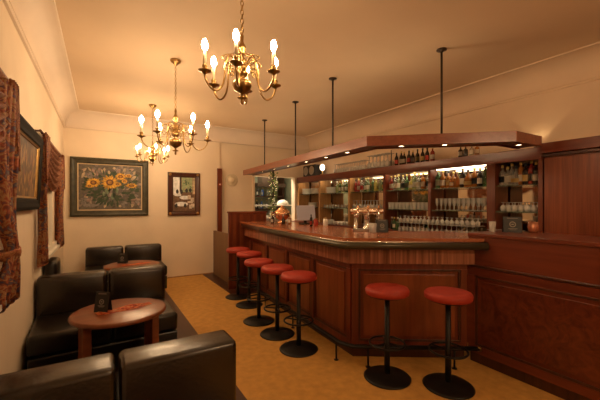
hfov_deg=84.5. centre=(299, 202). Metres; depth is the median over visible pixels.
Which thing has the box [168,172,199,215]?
framed piece
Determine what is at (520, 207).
glass
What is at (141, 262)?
table runner
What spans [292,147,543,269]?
bar shelf
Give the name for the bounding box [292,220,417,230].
countertop
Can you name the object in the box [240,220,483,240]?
countertop
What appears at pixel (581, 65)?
trim
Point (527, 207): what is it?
glass
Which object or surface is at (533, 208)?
glass
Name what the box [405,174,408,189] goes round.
bottle
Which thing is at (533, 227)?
tealight holder
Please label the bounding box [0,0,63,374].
wall
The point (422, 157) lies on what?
bottle
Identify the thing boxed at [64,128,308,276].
wall
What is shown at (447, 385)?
bar stool
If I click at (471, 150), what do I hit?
bottle
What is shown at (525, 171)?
bottle
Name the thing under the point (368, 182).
bottle
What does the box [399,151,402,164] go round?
bottle
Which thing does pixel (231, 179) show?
wall ornament
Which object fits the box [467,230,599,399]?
end cabinet
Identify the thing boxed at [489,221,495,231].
tumbler
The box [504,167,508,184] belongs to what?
bottle
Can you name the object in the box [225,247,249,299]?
bar stool
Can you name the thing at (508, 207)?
glass
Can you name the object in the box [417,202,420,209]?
tumbler
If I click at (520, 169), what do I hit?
bottle
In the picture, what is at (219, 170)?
wall post
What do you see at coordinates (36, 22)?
trim
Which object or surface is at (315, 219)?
jar
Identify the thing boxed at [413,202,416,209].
tumbler
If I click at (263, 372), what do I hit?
floor
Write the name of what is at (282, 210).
urn
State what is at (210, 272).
baseboard
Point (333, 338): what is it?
rail
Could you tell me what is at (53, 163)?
window curtain
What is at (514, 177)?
bottle
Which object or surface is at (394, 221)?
bottle
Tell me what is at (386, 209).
glass shelf
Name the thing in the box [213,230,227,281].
wall
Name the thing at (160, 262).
seat cushion
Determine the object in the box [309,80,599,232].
wall
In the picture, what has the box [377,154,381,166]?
wine glass
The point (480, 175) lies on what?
bottle
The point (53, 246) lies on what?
window
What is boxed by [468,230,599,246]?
countertop
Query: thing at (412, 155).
bottle
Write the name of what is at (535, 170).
bottle
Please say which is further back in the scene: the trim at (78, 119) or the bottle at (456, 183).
the trim at (78, 119)
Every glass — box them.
[367,156,371,168]
[370,155,373,167]
[374,155,377,167]
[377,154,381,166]
[381,153,384,166]
[385,153,389,165]
[500,202,505,210]
[506,202,511,210]
[512,202,517,211]
[517,202,523,211]
[524,202,529,211]
[530,202,536,211]
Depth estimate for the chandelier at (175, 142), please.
3.54 m
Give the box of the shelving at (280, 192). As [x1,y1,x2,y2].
[255,178,283,209]
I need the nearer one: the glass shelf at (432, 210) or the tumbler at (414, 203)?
the glass shelf at (432, 210)
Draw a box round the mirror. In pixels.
[309,161,537,231]
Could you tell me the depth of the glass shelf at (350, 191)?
6.22 m
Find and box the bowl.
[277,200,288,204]
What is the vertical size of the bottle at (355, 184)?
0.239 m
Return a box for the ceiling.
[55,0,599,136]
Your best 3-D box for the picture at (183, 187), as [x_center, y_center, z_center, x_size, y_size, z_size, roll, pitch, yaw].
[-2.319,-0.178,6.600,0.440,0.680,0.002,0,0,-31]
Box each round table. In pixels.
[68,298,165,358]
[103,260,159,270]
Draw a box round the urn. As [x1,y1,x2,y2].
[271,206,289,222]
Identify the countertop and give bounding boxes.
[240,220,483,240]
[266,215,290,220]
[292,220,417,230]
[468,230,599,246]
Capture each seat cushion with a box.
[26,311,110,357]
[85,265,108,281]
[111,298,177,339]
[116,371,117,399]
[158,261,166,274]
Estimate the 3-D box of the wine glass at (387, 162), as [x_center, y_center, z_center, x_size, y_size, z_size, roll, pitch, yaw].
[1.469,-0.723,5.547,0.093,0.232,0.093,0,0,-31]
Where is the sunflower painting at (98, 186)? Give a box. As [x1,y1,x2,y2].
[70,156,147,216]
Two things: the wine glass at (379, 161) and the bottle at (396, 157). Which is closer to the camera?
the bottle at (396, 157)
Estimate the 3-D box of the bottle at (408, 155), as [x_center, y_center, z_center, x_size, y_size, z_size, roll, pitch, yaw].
[1.707,-0.713,5.171,0.062,0.213,0.062,0,0,-31]
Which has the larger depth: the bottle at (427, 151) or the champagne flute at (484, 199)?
the bottle at (427, 151)
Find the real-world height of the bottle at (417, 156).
0.212 m
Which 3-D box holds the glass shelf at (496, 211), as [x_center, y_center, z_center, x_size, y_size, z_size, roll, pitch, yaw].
[2.602,0.106,3.870,0.260,0.012,0.453,0,0,-31]
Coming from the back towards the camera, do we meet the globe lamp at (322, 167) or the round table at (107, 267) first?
the globe lamp at (322, 167)
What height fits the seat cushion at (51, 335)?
0.170 m
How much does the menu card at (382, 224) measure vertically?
0.139 m
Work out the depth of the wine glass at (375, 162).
5.75 m
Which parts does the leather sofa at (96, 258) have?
backrest, backrest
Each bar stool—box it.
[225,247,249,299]
[236,250,262,308]
[243,258,273,326]
[260,263,294,340]
[279,270,317,357]
[364,282,410,389]
[422,286,475,399]
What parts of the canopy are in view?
hanging rod, hanging rod, hanging rod, hanging rod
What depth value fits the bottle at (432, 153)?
4.80 m
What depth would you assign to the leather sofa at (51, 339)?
3.12 m
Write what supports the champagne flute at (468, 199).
on the bar shelf at (495, 194)
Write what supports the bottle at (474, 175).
on the bar shelf at (495, 194)
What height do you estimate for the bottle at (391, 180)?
0.239 m
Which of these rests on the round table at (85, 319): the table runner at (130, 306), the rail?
the table runner at (130, 306)
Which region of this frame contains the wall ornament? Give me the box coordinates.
[226,174,237,185]
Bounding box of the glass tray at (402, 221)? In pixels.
[400,221,484,226]
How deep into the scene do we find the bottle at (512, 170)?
3.89 m
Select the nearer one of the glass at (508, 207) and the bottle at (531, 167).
the bottle at (531, 167)
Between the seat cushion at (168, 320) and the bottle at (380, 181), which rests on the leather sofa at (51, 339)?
the seat cushion at (168, 320)
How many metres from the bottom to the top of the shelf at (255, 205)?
0.270 m
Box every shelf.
[255,205,290,205]
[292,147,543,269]
[321,192,347,193]
[350,191,382,192]
[386,189,427,190]
[386,209,427,210]
[432,186,486,189]
[432,210,486,211]
[496,184,537,186]
[496,211,537,212]
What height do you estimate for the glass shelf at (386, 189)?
0.012 m
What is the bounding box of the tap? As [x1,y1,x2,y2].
[350,205,383,230]
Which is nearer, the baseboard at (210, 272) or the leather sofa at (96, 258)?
the leather sofa at (96, 258)
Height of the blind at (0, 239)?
1.150 m
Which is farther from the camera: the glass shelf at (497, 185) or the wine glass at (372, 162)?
the wine glass at (372, 162)
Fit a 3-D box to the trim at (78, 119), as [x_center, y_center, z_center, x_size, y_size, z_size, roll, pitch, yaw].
[-1.807,-1.415,6.747,4.960,0.270,0.305,0,0,-31]
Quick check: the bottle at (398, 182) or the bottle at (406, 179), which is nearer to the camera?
the bottle at (406, 179)
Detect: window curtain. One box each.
[0,68,21,313]
[34,129,64,267]
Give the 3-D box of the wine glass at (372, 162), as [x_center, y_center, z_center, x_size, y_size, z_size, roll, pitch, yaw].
[1.288,-0.723,5.842,0.093,0.232,0.093,0,0,-31]
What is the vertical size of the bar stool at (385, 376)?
0.768 m
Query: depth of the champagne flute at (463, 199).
4.38 m
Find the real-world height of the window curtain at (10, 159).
1.361 m
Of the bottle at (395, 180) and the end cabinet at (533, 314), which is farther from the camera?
the bottle at (395, 180)
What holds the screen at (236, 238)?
on the floor
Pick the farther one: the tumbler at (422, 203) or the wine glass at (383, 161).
the wine glass at (383, 161)
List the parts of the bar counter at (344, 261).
panel moulding, panel, panel moulding, panel, panel moulding, panel, frame, frame, panel moulding, panel, hand rail, panel moulding, panel, frame, frame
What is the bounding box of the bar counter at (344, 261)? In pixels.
[240,220,488,357]
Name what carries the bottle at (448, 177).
on the bar shelf at (495, 194)
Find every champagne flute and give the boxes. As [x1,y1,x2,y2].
[462,198,465,210]
[466,198,470,210]
[471,198,475,210]
[477,198,480,210]
[483,198,485,210]
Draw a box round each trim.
[2,0,78,126]
[64,109,308,150]
[252,174,295,210]
[306,41,599,150]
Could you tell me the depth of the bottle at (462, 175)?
4.40 m
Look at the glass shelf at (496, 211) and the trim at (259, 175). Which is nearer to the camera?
the glass shelf at (496, 211)
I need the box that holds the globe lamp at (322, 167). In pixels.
[320,164,324,174]
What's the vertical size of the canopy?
0.970 m
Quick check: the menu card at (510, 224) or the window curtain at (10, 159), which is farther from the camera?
the menu card at (510, 224)
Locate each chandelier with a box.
[135,104,168,165]
[137,58,210,154]
[198,0,280,104]
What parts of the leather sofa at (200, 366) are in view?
backrest, backrest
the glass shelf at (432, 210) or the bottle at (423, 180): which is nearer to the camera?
the glass shelf at (432, 210)
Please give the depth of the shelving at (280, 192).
9.40 m
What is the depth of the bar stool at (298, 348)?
3.28 m
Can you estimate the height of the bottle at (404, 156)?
0.204 m
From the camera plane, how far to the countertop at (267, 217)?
7.90 m
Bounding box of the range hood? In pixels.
[255,177,285,187]
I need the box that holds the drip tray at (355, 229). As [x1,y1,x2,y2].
[353,228,368,230]
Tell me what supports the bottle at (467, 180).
on the bar shelf at (495, 194)
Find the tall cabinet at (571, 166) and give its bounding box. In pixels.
[541,135,599,236]
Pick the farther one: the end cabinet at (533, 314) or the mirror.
the mirror
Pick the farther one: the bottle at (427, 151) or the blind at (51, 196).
the bottle at (427, 151)
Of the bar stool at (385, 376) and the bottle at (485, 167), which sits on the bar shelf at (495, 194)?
the bottle at (485, 167)
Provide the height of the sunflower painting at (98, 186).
1.030 m
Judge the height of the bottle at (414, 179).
0.263 m
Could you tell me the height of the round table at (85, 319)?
0.628 m
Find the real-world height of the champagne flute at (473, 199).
0.165 m
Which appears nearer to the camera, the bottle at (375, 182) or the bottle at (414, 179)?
the bottle at (414, 179)
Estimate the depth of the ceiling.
3.31 m
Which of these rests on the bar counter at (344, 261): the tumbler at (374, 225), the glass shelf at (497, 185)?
the tumbler at (374, 225)
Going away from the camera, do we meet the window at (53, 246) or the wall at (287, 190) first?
the window at (53, 246)
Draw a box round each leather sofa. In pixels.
[0,330,235,399]
[26,264,177,368]
[85,243,166,291]
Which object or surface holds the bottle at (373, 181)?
on the bar shelf at (495, 194)
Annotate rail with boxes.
[251,285,481,369]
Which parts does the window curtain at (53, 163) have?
curtain rod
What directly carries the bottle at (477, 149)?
on the bar shelf at (495, 194)
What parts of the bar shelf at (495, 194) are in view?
cornice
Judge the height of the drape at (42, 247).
1.230 m
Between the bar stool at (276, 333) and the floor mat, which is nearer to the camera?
the bar stool at (276, 333)
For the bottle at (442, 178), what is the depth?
4.67 m
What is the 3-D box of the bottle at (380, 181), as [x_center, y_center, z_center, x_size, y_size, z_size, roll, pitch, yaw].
[1.401,-0.327,5.749,0.066,0.235,0.065,0,0,-31]
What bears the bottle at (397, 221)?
on the bar shelf at (495, 194)
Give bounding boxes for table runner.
[96,302,151,314]
[122,262,149,265]
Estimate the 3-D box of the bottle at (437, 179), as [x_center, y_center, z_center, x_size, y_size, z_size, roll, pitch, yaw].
[1.997,-0.348,4.762,0.079,0.276,0.079,0,0,-31]
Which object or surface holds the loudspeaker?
on the bar shelf at (495, 194)
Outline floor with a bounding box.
[115,274,563,399]
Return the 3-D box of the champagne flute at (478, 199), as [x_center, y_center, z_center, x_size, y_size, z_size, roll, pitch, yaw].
[2.288,0.018,4.217,0.052,0.165,0.052,0,0,-31]
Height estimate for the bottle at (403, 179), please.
0.241 m
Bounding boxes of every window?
[0,239,3,311]
[36,132,59,261]
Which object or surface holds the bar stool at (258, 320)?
on the floor
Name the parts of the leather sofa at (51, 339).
backrest, backrest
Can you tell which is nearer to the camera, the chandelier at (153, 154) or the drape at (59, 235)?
the drape at (59, 235)
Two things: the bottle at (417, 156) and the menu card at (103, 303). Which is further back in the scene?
the bottle at (417, 156)
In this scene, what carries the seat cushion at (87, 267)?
on the leather sofa at (96, 258)
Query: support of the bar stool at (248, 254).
on the floor
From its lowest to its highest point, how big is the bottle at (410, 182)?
0.222 m
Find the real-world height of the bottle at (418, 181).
0.242 m
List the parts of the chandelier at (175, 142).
arm, arm, arm, chain, arm, arm, arm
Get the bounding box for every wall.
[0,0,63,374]
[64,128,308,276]
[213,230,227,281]
[255,177,290,214]
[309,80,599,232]
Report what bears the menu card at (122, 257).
on the round table at (107, 267)
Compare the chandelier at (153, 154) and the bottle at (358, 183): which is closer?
the chandelier at (153, 154)
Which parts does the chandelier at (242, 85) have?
flame bulb, flame bulb, arm, arm, flame bulb, arm, chain, arm, arm, arm, flame bulb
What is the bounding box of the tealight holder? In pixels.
[527,222,538,232]
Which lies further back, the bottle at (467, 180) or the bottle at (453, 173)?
the bottle at (453, 173)
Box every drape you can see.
[37,137,48,267]
[55,156,63,247]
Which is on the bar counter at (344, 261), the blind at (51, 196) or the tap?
the tap
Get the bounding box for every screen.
[227,211,266,288]
[296,205,315,223]
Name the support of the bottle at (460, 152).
on the bar shelf at (495, 194)
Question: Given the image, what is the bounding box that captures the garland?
[267,170,278,220]
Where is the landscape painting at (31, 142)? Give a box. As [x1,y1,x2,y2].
[16,114,43,210]
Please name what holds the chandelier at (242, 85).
hanging from the ceiling
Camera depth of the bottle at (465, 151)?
4.34 m
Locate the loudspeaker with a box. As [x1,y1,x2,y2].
[303,164,321,176]
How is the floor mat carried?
on the floor
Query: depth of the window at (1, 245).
1.99 m
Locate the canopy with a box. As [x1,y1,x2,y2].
[243,47,541,175]
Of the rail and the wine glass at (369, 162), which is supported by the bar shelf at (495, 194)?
the wine glass at (369, 162)
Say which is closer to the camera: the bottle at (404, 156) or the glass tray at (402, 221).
the glass tray at (402, 221)
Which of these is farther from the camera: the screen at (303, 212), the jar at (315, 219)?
the screen at (303, 212)
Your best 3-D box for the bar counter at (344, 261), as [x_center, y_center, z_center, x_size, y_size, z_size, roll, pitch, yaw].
[0.410,0.895,4.338,1.505,1.150,3.766,0,0,-31]
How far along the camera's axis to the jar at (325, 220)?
4.56 m
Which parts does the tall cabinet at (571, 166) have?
cornice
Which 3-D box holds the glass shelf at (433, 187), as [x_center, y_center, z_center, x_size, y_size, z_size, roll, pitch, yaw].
[2.223,-0.204,4.495,0.260,0.012,0.805,0,0,-31]
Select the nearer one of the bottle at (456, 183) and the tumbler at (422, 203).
the bottle at (456, 183)
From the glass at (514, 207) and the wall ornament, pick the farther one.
the wall ornament
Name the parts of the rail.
post, post, post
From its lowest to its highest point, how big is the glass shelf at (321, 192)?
0.012 m
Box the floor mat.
[203,273,256,293]
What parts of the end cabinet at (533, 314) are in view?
frame, frame, panel moulding, panel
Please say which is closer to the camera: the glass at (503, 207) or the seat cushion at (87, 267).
the glass at (503, 207)
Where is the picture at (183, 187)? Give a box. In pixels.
[173,177,194,210]
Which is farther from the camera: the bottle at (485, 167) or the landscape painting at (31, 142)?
the bottle at (485, 167)
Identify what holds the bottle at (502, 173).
on the bar shelf at (495, 194)
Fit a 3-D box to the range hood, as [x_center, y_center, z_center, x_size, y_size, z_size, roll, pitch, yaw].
[-0.833,-0.770,8.556,0.800,0.720,0.500,0,0,-31]
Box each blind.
[0,239,1,269]
[47,186,55,245]
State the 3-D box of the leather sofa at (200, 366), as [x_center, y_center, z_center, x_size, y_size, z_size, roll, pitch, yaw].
[-0.999,1.085,1.745,1.100,0.770,0.810,0,0,-31]
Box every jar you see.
[314,218,317,225]
[323,217,327,225]
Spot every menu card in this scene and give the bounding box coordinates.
[94,292,111,311]
[117,253,127,263]
[376,219,387,232]
[502,217,521,232]
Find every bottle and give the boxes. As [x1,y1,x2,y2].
[354,179,356,191]
[357,178,359,191]
[360,178,363,191]
[366,178,369,190]
[371,177,374,190]
[374,177,377,190]
[378,177,381,190]
[389,176,392,189]
[392,217,395,229]
[393,176,396,189]
[395,153,398,164]
[396,175,400,189]
[396,217,399,229]
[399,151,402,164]
[401,175,404,189]
[402,152,405,163]
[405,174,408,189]
[407,151,410,163]
[408,175,412,188]
[411,151,414,162]
[412,172,416,188]
[415,149,419,162]
[416,173,420,188]
[420,148,424,161]
[421,173,425,188]
[425,148,428,160]
[430,148,434,160]
[435,171,440,187]
[440,170,445,187]
[446,171,450,187]
[449,172,454,187]
[453,172,459,186]
[458,147,462,156]
[460,168,465,186]
[463,147,467,156]
[464,170,471,186]
[469,147,473,155]
[471,167,476,186]
[474,146,479,154]
[477,168,482,185]
[483,165,486,185]
[499,165,505,185]
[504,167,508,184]
[509,163,514,184]
[511,165,518,184]
[518,162,523,184]
[522,163,527,183]
[528,160,533,183]
[532,162,537,183]
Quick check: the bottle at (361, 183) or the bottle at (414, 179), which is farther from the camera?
the bottle at (361, 183)
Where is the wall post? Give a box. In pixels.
[217,168,221,231]
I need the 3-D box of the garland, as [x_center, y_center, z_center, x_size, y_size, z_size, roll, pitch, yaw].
[-0.479,-0.129,5.884,0.224,0.902,0.219,0,0,-31]
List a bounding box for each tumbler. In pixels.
[371,223,376,232]
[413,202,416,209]
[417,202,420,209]
[421,202,424,209]
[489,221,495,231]
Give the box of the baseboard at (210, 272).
[167,272,212,277]

